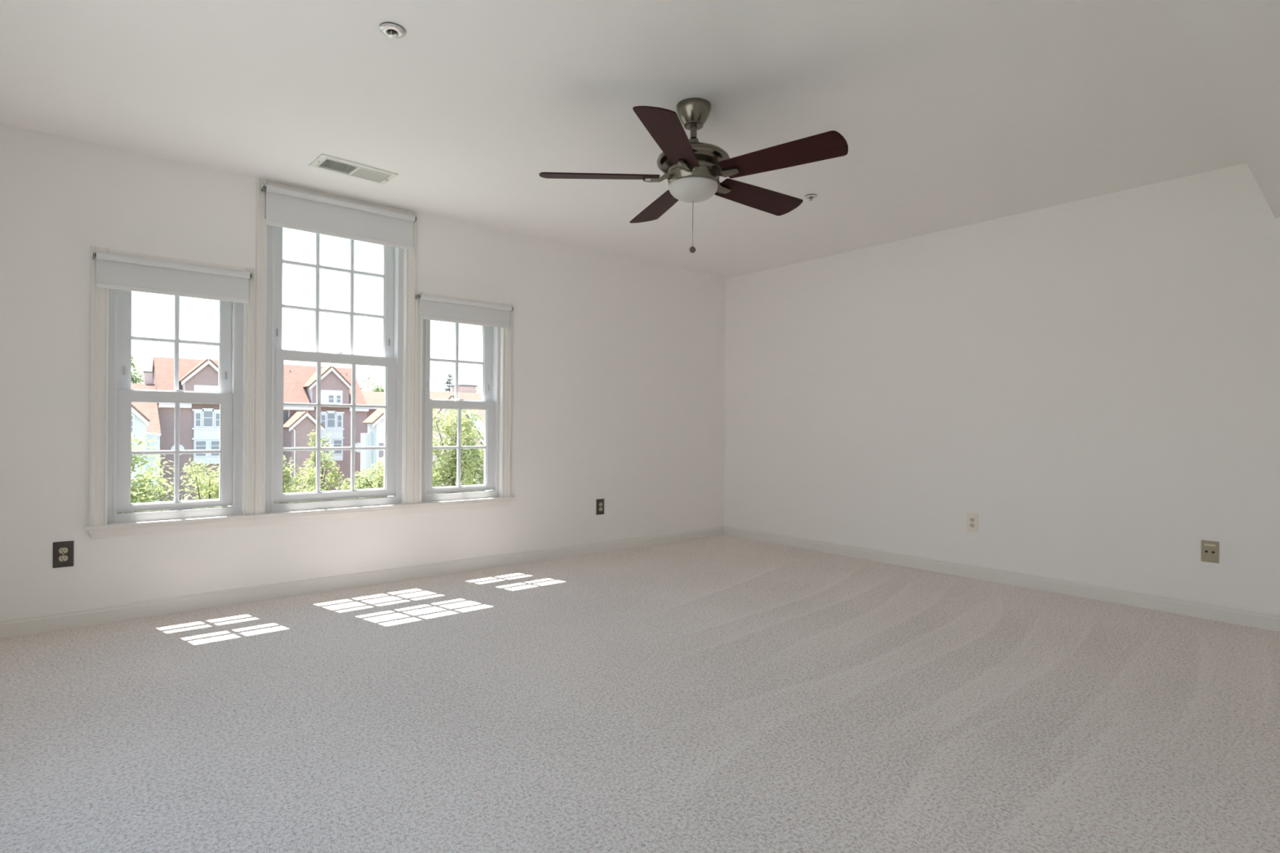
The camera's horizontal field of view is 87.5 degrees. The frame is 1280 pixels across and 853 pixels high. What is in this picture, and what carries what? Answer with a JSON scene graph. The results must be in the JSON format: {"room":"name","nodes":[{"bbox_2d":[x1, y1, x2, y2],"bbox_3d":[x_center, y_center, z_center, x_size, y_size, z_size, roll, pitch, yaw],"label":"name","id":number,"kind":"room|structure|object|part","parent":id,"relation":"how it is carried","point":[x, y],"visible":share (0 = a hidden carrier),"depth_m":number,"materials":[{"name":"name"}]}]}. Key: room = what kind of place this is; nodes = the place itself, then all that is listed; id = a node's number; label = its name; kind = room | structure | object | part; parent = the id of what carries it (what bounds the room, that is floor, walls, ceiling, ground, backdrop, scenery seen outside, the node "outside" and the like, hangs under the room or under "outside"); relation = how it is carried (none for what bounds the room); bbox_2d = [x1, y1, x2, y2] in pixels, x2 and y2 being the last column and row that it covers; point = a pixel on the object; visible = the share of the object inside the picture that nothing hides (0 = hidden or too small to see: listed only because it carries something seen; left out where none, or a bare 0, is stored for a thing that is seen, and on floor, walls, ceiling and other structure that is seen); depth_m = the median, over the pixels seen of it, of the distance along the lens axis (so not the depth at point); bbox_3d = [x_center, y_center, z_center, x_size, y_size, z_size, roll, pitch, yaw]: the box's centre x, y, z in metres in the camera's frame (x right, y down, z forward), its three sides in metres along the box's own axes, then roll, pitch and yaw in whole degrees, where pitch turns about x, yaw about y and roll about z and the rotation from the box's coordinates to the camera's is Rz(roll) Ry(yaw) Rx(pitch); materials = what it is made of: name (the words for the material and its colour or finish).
{"room":"empty bedroom","nodes":[
{"label":"empty bedroom","id":0,"kind":"room"},
{"bbox_2d":[0,123,725,618],"bbox_3d":[-1.320,-0.204,4.741,5.780,2.840,0.200,0,0,-40],"label":"wall","id":1,"kind":"structure","parent":0,"point":[618,362],"depth_m":4.16,"materials":[{"name":"white paint"}]},
{"bbox_2d":[53,540,74,568],"bbox_3d":[-2.863,0.635,3.320,0.079,0.127,0.009,0,0,-40],"label":"power outlet","id":2,"kind":"object","parent":1,"relation":"attached to","point":[63,552],"visible":1,"depth_m":3.32,"materials":[{"name":"grey"}]},
{"bbox_2d":[58,555,67,561],"bbox_3d":[-2.862,0.655,3.317,0.034,0.027,0.003,0,0,-40],"label":"socket","id":3,"kind":"object","parent":2,"relation":"attached to","point":[61,557],"depth_m":3.32,"materials":[{"name":"beige plastic"}]},
{"bbox_2d":[58,547,67,553],"bbox_3d":[-2.861,0.616,3.317,0.034,0.027,0.003,0,0,-40],"label":"socket","id":4,"kind":"object","parent":2,"relation":"attached to","point":[61,550],"depth_m":3.32,"materials":[{"name":"beige plastic"}]},
{"bbox_2d":[88,245,109,526],"bbox_3d":[-2.752,-0.204,3.400,0.074,1.413,0.021,0,0,-40],"label":"trim","id":5,"kind":"structure","parent":1,"relation":"attached to","point":[99,296],"depth_m":3.39,"materials":[{"name":"white paint"}]},
{"bbox_2d":[91,251,252,303],"bbox_3d":[-2.477,-0.790,3.580,0.712,0.178,0.052,0,0,-40],"label":"roller blind","id":6,"kind":"object","parent":1,"relation":"attached to","point":[113,271],"visible":1,"depth_m":3.56,"materials":[{"name":"white fabric"}]},
{"bbox_2d":[106,288,243,524],"bbox_3d":[-2.570,-0.170,3.713,0.608,1.348,0.174,0,0,-40],"label":"window","id":7,"kind":"structure","parent":1,"relation":"in","point":[228,396],"depth_m":3.67,"materials":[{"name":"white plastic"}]},
{"bbox_3d":[-2.579,-0.474,3.722,0.520,0.670,0.050,0,0,-40],"label":"sash","id":8,"kind":"part","parent":7,"relation":"part of","materials":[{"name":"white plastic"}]},
{"bbox_3d":[-2.550,0.131,3.681,0.520,0.640,0.048,0,0,-40],"label":"sash","id":9,"kind":"part","parent":7,"relation":"part of","materials":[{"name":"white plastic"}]},
{"bbox_2d":[109,248,245,271],"bbox_3d":[-2.486,-0.876,3.619,0.607,0.065,0.020,0,0,-40],"label":"trim","id":10,"kind":"structure","parent":1,"relation":"attached to","point":[114,251],"depth_m":3.60,"materials":[{"name":"white paint"}]},
{"bbox_2d":[243,267,256,515],"bbox_3d":[-2.237,-0.200,3.830,0.053,1.413,0.021,0,0,-40],"label":"trim","id":11,"kind":"structure","parent":1,"relation":"attached to","point":[250,308],"depth_m":3.83,"materials":[{"name":"white paint"}]},
{"bbox_2d":[253,177,267,514],"bbox_3d":[-2.193,-0.462,3.866,0.055,1.938,0.021,0,0,-40],"label":"trim","id":12,"kind":"structure","parent":1,"relation":"attached to","point":[260,226],"depth_m":3.86,"materials":[{"name":"white paint"}]},
{"bbox_2d":[84,496,515,538],"bbox_3d":[-1.869,0.543,4.156,2.438,0.068,0.061,0,0,-40],"label":"trim","id":13,"kind":"structure","parent":1,"relation":"attached to","point":[147,527],"depth_m":3.93,"materials":[{"name":"white paint"}]},
{"bbox_2d":[265,224,403,512],"bbox_3d":[-1.939,-0.423,4.239,0.814,1.863,0.174,0,0,-40],"label":"window","id":14,"kind":"structure","parent":1,"relation":"in","point":[391,358],"depth_m":4.19,"materials":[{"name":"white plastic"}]},
{"bbox_3d":[-1.939,-0.866,4.255,0.724,0.917,0.050,0,0,-40],"label":"sash","id":15,"kind":"part","parent":14,"relation":"part of","materials":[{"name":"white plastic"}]},
{"bbox_3d":[-1.912,0.001,4.213,0.724,0.911,0.048,0,0,-40],"label":"sash","id":16,"kind":"part","parent":14,"relation":"part of","materials":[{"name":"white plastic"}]},
{"bbox_2d":[261,183,416,250],"bbox_3d":[-1.821,-1.277,4.125,0.904,0.226,0.052,0,0,-40],"label":"roller blind","id":17,"kind":"object","parent":14,"relation":"attached to","point":[287,208],"visible":1,"depth_m":4.10,"materials":[{"name":"white fabric"}]},
{"bbox_2d":[267,182,406,213],"bbox_3d":[-1.853,-1.386,4.145,0.813,0.065,0.020,0,0,-40],"label":"trim","id":18,"kind":"structure","parent":1,"relation":"attached to","point":[268,183],"depth_m":4.12,"materials":[{"name":"white paint"}]},
{"bbox_2d":[0,525,724,638],"bbox_3d":[-1.260,0.973,4.658,5.380,0.087,0.014,0,0,-40],"label":"baseboard","id":19,"kind":"structure","parent":1,"relation":"attached to","point":[33,624],"depth_m":4.01,"materials":[{"name":"white paint"}]},
{"bbox_2d":[403,209,416,504],"bbox_3d":[-1.522,-0.457,4.426,0.066,1.938,0.021,0,0,-40],"label":"trim","id":20,"kind":"structure","parent":1,"relation":"attached to","point":[411,255],"depth_m":4.42,"materials":[{"name":"white paint"}]},
{"bbox_2d":[413,291,422,503],"bbox_3d":[-1.478,-0.194,4.464,0.052,1.413,0.021,0,0,-40],"label":"trim","id":21,"kind":"structure","parent":1,"relation":"attached to","point":[419,322],"depth_m":4.46,"materials":[{"name":"white paint"}]},
{"bbox_2d":[422,319,499,502],"bbox_3d":[-1.310,-0.160,4.766,0.595,1.348,0.174,0,0,-40],"label":"window","id":22,"kind":"structure","parent":1,"relation":"in","point":[489,402],"depth_m":4.78,"materials":[{"name":"white plastic"}]},
{"bbox_3d":[-1.307,-0.466,4.785,0.522,0.667,0.050,0,0,-40],"label":"sash","id":23,"kind":"part","parent":22,"relation":"part of","materials":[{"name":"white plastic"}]},
{"bbox_3d":[-1.277,0.141,4.744,0.522,0.641,0.048,0,0,-40],"label":"sash","id":24,"kind":"part","parent":22,"relation":"part of","materials":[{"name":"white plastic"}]},
{"bbox_2d":[422,292,503,304],"bbox_3d":[-1.226,-0.866,4.672,0.594,0.065,0.020,0,0,-40],"label":"trim","id":25,"kind":"structure","parent":1,"relation":"attached to","point":[423,292],"depth_m":4.65,"materials":[{"name":"white paint"}]},
{"bbox_2d":[415,293,513,328],"bbox_3d":[-1.201,-0.797,4.647,0.712,0.162,0.050,0,0,-40],"label":"roller blind","id":26,"kind":"object","parent":1,"relation":"attached to","point":[436,308],"visible":1,"depth_m":4.63,"materials":[{"name":"white fabric"}]},
{"bbox_3d":[-1.207,-0.787,4.655,0.670,0.144,0.001,0,0,-40],"label":"fabric panel","id":27,"kind":"part","parent":26,"relation":"part of","materials":[{"name":"white fabric"}]},
{"bbox_2d":[501,302,511,497],"bbox_3d":[-0.974,-0.190,4.885,0.072,1.413,0.021,0,0,-40],"label":"trim","id":28,"kind":"structure","parent":1,"relation":"attached to","point":[506,391],"depth_m":4.88,"materials":[{"name":"white paint"}]},
{"bbox_2d":[595,498,604,515],"bbox_3d":[-0.322,0.654,5.442,0.079,0.127,0.009,0,0,-40],"label":"power outlet","id":29,"kind":"object","parent":1,"relation":"attached to","point":[599,502],"visible":1,"depth_m":5.44,"materials":[{"name":"grey plastic"}]},
{"bbox_2d":[0,0,1246,279],"bbox_3d":[0.363,-1.513,2.738,5.380,0.200,5.020,0,0,-40],"label":"ceiling","id":30,"kind":"structure","parent":0,"point":[949,114],"depth_m":2.90,"materials":[{"name":"white paint"}]},
{"bbox_2d":[309,153,398,184],"bbox_3d":[-1.584,-1.416,3.708,0.407,0.022,0.209,0,0,-43],"label":"ceiling vent","id":31,"kind":"object","parent":30,"relation":"in","point":[324,162],"visible":1,"depth_m":3.69,"materials":[{"name":"white metal"}]},
{"bbox_2d":[379,22,405,38],"bbox_3d":[-0.887,-1.409,2.394,0.088,0.026,0.088,0,0,-40],"label":"sprinkler","id":32,"kind":"object","parent":30,"relation":"attached to","point":[393,30],"visible":1,"depth_m":2.38,"materials":[{"name":"white metal"}]},
{"bbox_2d":[538,97,848,253],"bbox_3d":[0.273,-1.090,2.974,1.267,0.648,1.302,0,0,-40],"label":"ceiling fan","id":33,"kind":"object","parent":30,"relation":"hanging from","point":[693,169],"visible":1,"depth_m":2.85,"materials":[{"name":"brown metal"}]},
{"bbox_3d":[-0.178,-1.101,2.942,0.528,0.006,0.161,0,13,-1],"label":"blade","id":34,"kind":"part","parent":33,"relation":"part of","materials":[{"name":"brown wood"}]},
{"bbox_3d":[0.098,-1.099,3.342,0.161,0.006,0.528,-14,5,-19],"label":"blade","id":35,"kind":"part","parent":33,"relation":"part of","materials":[{"name":"brown wood"}]},
{"bbox_3d":[0.117,-1.099,2.555,0.161,0.006,0.528,14,4,16],"label":"blade","id":36,"kind":"part","parent":33,"relation":"part of","materials":[{"name":"brown wood"}]},
{"bbox_3d":[0.232,-0.781,2.951,0.028,0.028,0.028,0,0,-40],"label":"pull knob","id":37,"kind":"part","parent":33,"relation":"part of","materials":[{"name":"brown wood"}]},
{"bbox_3d":[0.233,-0.893,2.951,0.003,0.207,0.003,0,0,28],"label":"pull chain","id":38,"kind":"part","parent":33,"relation":"part of","materials":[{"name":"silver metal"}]},
{"bbox_3d":[0.235,-1.030,2.951,0.218,0.066,0.218,0,0,-40],"label":"lamp shade","id":39,"kind":"part","parent":33,"relation":"part of","materials":[{"name":"white glass"}]},
{"bbox_3d":[0.564,-1.095,3.203,0.528,0.006,0.161,0,-13,-37],"label":"blade","id":40,"kind":"part","parent":33,"relation":"part of","materials":[{"name":"brown wood"}]},
{"bbox_3d":[0.576,-1.096,2.716,0.528,0.006,0.161,0,-13,35],"label":"blade","id":41,"kind":"part","parent":33,"relation":"part of","materials":[{"name":"brown wood"}]},
{"bbox_2d":[804,194,817,200],"bbox_3d":[1.043,-1.394,4.079,0.072,0.026,0.072,0,0,-40],"label":"sprinkler","id":42,"kind":"object","parent":30,"relation":"attached to","point":[811,197],"visible":1,"depth_m":4.07,"materials":[{"name":"white metal"}]},
{"bbox_2d":[1162,0,1279,217],"bbox_3d":[1.591,-1.246,1.266,5.380,0.318,1.185,0,0,-40],"label":"ceiling","id":43,"kind":"structure","parent":30,"relation":"attached to","point":[1233,46],"depth_m":2.01,"materials":[{"name":"white paint"}]},
{"bbox_2d":[0,534,1279,852],"bbox_3d":[0.344,1.127,2.737,5.380,0.200,5.020,0,0,-40],"label":"floor","id":44,"kind":"structure","parent":0,"point":[718,694],"depth_m":2.34,"materials":[{"name":"carpet"}]},
{"bbox_2d":[724,163,1279,613],"bbox_3d":[2.559,-0.176,4.449,0.200,2.840,5.220,0,0,-40],"label":"wall","id":45,"kind":"structure","parent":0,"point":[1095,380],"depth_m":4.28,"materials":[{"name":"white paint"}]},
{"bbox_2d":[967,513,978,532],"bbox_3d":[2.288,0.661,4.602,0.009,0.122,0.075,0,0,-40],"label":"power outlet","id":46,"kind":"object","parent":45,"relation":"attached to","point":[972,518],"visible":1,"depth_m":4.60,"materials":[{"name":"white plastic"}]},
{"bbox_2d":[724,525,1279,631],"bbox_3d":[2.404,0.999,4.457,0.014,0.087,5.020,0,0,-40],"label":"baseboard","id":47,"kind":"structure","parent":45,"relation":"attached to","point":[1232,615],"depth_m":4.25,"materials":[{"name":"white paint"}]},
{"bbox_2d":[1200,540,1218,563],"bbox_3d":[3.098,0.680,3.634,0.009,0.115,0.074,0,0,-40],"label":"phone jack","id":48,"kind":"object","parent":45,"relation":"attached to","point":[1209,549],"visible":1,"depth_m":3.63,"materials":[{"name":"beige plastic"}]},
{"label":"outside","id":49,"kind":"structure","parent":0,"visible":0},
{"bbox_3d":[-67.730,8.704,119.551,280.000,0.200,258.500,0,0,-40],"label":"ground","id":50,"kind":"structure","parent":49,"visible":0},
{"bbox_2d":[130,352,143,383],"bbox_3d":[-60.843,-0.239,79.626,6.947,17.739,5.679,0,0,-40],"label":"tree","id":51,"kind":"object","parent":50,"relation":"on","point":[135,381],"visible":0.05,"depth_m":80.11,"materials":[{"name":"green plant"}]},
{"bbox_2d":[130,404,157,503],"bbox_3d":[-37.703,2.812,46.974,5.718,11.932,8.350,0,0,-40],"label":"house","id":52,"kind":"structure","parent":50,"relation":"on","point":[139,421],"depth_m":45.25,"materials":[{"name":"grey"}]},
{"bbox_3d":[-34.257,-0.184,44.833,0.390,1.090,0.020,0,0,-40],"label":"pane","id":53,"kind":"part","parent":52,"relation":"part of","materials":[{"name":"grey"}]},
{"bbox_2d":[130,371,160,502],"bbox_3d":[-47.387,1.853,57.303,9.330,13.720,13.028,0,0,-40],"label":"house wing","id":54,"kind":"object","parent":50,"relation":"on","point":[149,410],"visible":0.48,"depth_m":57.10,"materials":[{"name":"orange"}]},
{"bbox_2d":[107,432,192,524],"bbox_3d":[-10.025,4.490,13.061,2.070,8.939,2.068,0,0,38],"label":"tree","id":55,"kind":"object","parent":50,"relation":"on","point":[138,491],"visible":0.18,"depth_m":13.12,"materials":[{"name":"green plant"}]},
{"bbox_2d":[180,457,226,508],"bbox_3d":[-9.790,4.826,15.350,2.129,8.273,2.260,0,0,4],"label":"tree","id":56,"kind":"object","parent":50,"relation":"on","point":[211,492],"visible":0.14,"depth_m":15.11,"materials":[{"name":"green plant"}]},
{"bbox_2d":[151,356,368,510],"bbox_3d":[-37.086,1.200,66.074,17.660,15.188,14.889,0,0,-40],"label":"apartment building","id":57,"kind":"structure","parent":50,"relation":"on","point":[199,423],"depth_m":61.87,"materials":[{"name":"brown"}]},
{"bbox_3d":[-39.512,-0.613,59.777,0.340,1.150,0.020,0,0,-40],"label":"pane","id":58,"kind":"part","parent":57,"relation":"part of","materials":[{"name":"grey glass"}]},
{"bbox_3d":[-39.362,1.978,59.917,0.740,1.310,0.020,0,0,-40],"label":"pane","id":59,"kind":"part","parent":57,"relation":"part of","materials":[{"name":"grey"}]},
{"bbox_3d":[-38.968,1.107,60.326,2.440,0.140,0.220,0,0,-40],"label":"cornice","id":60,"kind":"part","parent":57,"relation":"part of","materials":[{"name":"white"}]},
{"bbox_3d":[-38.961,0.197,60.327,2.440,0.160,0.220,0,0,-40],"label":"cornice","id":61,"kind":"part","parent":57,"relation":"part of","materials":[{"name":"white"}]},
{"bbox_3d":[-38.949,-1.464,60.328,2.440,0.160,0.220,0,0,-40],"label":"cornice","id":62,"kind":"part","parent":57,"relation":"part of","materials":[{"name":"white"}]},
{"bbox_3d":[-38.981,0.956,60.367,2.210,4.840,0.140,0,0,-40],"label":"bay panel","id":63,"kind":"part","parent":57,"relation":"part of","materials":[{"name":"white"}]},
{"bbox_3d":[-38.984,-3.014,60.368,2.160,1.380,0.100,0,0,-40],"label":"bay panel","id":64,"kind":"part","parent":57,"relation":"part of","materials":[{"name":"white"}]},
{"bbox_3d":[-38.935,-0.783,60.258,0.680,1.540,0.020,0,0,-40],"label":"pane","id":65,"kind":"part","parent":57,"relation":"part of","materials":[{"name":"grey glass"}]},
{"bbox_3d":[-38.472,1.985,60.660,0.740,1.310,0.020,0,0,-40],"label":"pane","id":66,"kind":"part","parent":57,"relation":"part of","materials":[{"name":"grey"}]},
{"bbox_3d":[-38.330,-0.604,60.765,0.380,1.150,0.020,0,0,-40],"label":"pane","id":67,"kind":"part","parent":57,"relation":"part of","materials":[{"name":"grey glass"}]},
{"bbox_3d":[-31.508,-0.550,66.464,0.340,1.150,0.020,0,0,-40],"label":"pane","id":68,"kind":"part","parent":57,"relation":"part of","materials":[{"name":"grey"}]},
{"bbox_3d":[-31.358,2.041,66.603,0.740,1.310,0.020,0,0,-40],"label":"pane","id":69,"kind":"part","parent":57,"relation":"part of","materials":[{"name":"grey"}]},
{"bbox_3d":[-30.931,-0.721,66.945,0.680,1.540,0.020,0,0,-40],"label":"pane","id":70,"kind":"part","parent":57,"relation":"part of","materials":[{"name":"grey glass"}]},
{"bbox_3d":[-30.954,-2.766,66.992,0.460,0.710,0.020,0,0,-40],"label":"pane","id":71,"kind":"part","parent":57,"relation":"part of","materials":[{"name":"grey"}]},
{"bbox_3d":[-30.976,1.019,67.053,2.210,4.840,0.140,0,0,-40],"label":"bay panel","id":72,"kind":"part","parent":57,"relation":"part of","materials":[{"name":"white"}]},
{"bbox_3d":[-30.980,-2.951,67.055,2.160,1.380,0.100,0,0,-40],"label":"bay panel","id":73,"kind":"part","parent":57,"relation":"part of","materials":[{"name":"white"}]},
{"bbox_3d":[-30.963,1.169,67.013,2.440,0.140,0.220,0,0,-40],"label":"cornice","id":74,"kind":"part","parent":57,"relation":"part of","materials":[{"name":"white"}]},
{"bbox_3d":[-30.957,0.259,67.013,2.440,0.160,0.220,0,0,-40],"label":"cornice","id":75,"kind":"part","parent":57,"relation":"part of","materials":[{"name":"white"}]},
{"bbox_3d":[-30.945,-1.401,67.014,2.440,0.160,0.220,0,0,-40],"label":"cornice","id":76,"kind":"part","parent":57,"relation":"part of","materials":[{"name":"white"}]},
{"bbox_3d":[-30.468,2.048,67.347,0.740,1.310,0.020,0,0,-40],"label":"pane","id":77,"kind":"part","parent":57,"relation":"part of","materials":[{"name":"grey"}]},
{"bbox_3d":[-30.410,-2.762,67.447,0.380,0.710,0.020,0,0,-40],"label":"pane","id":78,"kind":"part","parent":57,"relation":"part of","materials":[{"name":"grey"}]},
{"bbox_3d":[-30.326,-0.541,67.451,0.380,1.150,0.020,0,0,-40],"label":"pane","id":79,"kind":"part","parent":57,"relation":"part of","materials":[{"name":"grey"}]},
{"bbox_2d":[273,455,326,503],"bbox_3d":[-9.753,4.751,18.154,2.389,8.426,1.908,0,0,-40],"label":"tree","id":80,"kind":"object","parent":50,"relation":"on","point":[313,488],"visible":0.13,"depth_m":17.97,"materials":[{"name":"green plant"}]},
{"bbox_2d":[297,429,344,499],"bbox_3d":[-9.641,4.528,20.167,1.525,8.878,1.614,0,0,-40],"label":"tree","id":81,"kind":"object","parent":50,"relation":"on","point":[330,479],"visible":0.32,"depth_m":20.17,"materials":[{"name":"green plant"}]},
{"bbox_2d":[335,456,386,499],"bbox_3d":[-7.225,4.775,18.486,2.196,8.416,2.056,0,0,-40],"label":"tree","id":82,"kind":"object","parent":50,"relation":"on","point":[370,484],"visible":0.19,"depth_m":18.24,"materials":[{"name":"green plant"}]},
{"bbox_2d":[360,404,383,488],"bbox_3d":[-21.938,3.047,60.405,5.582,11.707,2.750,0,0,-40],"label":"house","id":83,"kind":"structure","parent":50,"relation":"on","point":[374,437],"depth_m":58.67,"materials":[{"name":"grey"}]},
{"bbox_3d":[-22.620,2.069,58.475,0.470,1.270,0.020,0,0,-40],"label":"pane","id":84,"kind":"part","parent":83,"relation":"part of","materials":[{"name":"grey"}]},
{"bbox_2d":[359,373,384,391],"bbox_3d":[-39.184,0.492,97.119,7.356,16.615,6.517,0,0,-40],"label":"tree","id":85,"kind":"object","parent":50,"relation":"on","point":[375,389],"visible":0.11,"depth_m":96.39,"materials":[{"name":"green plant"}]},
{"bbox_2d":[361,391,384,433],"bbox_3d":[-27.780,2.446,78.883,12.900,12.847,8.208,0,0,-40],"label":"house wing","id":86,"kind":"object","parent":50,"relation":"on","point":[371,397],"visible":0.02,"depth_m":74.55,"materials":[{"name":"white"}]},
{"bbox_2d":[442,373,454,391],"bbox_3d":[-26.639,0.635,93.944,7.380,16.504,7.557,0,0,-40],"label":"conifer tree","id":87,"kind":"object","parent":50,"relation":"on","point":[448,375],"visible":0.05,"depth_m":94.01,"materials":[{"name":"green plant"}]},
{"bbox_2d":[427,408,481,494],"bbox_3d":[-5.169,4.119,17.956,1.595,9.757,1.923,0,0,-40],"label":"tree","id":88,"kind":"object","parent":50,"relation":"on","point":[467,460],"visible":0.59,"depth_m":17.79,"materials":[{"name":"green plant"}]},
{"bbox_2d":[426,384,484,494],"bbox_3d":[-16.506,2.293,66.328,21.695,13.300,24.944,0,0,-40],"label":"gabled house","id":89,"kind":"structure","parent":50,"relation":"on","point":[466,392],"depth_m":53.42,"materials":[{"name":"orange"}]},
{"bbox_2d":[455,424,484,491],"bbox_3d":[-5.070,4.456,20.515,1.650,9.088,2.047,0,0,-9],"label":"tree","id":90,"kind":"object","parent":50,"relation":"on","point":[481,455],"visible":0.17,"depth_m":20.35,"materials":[{"name":"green plant"}]}
]}

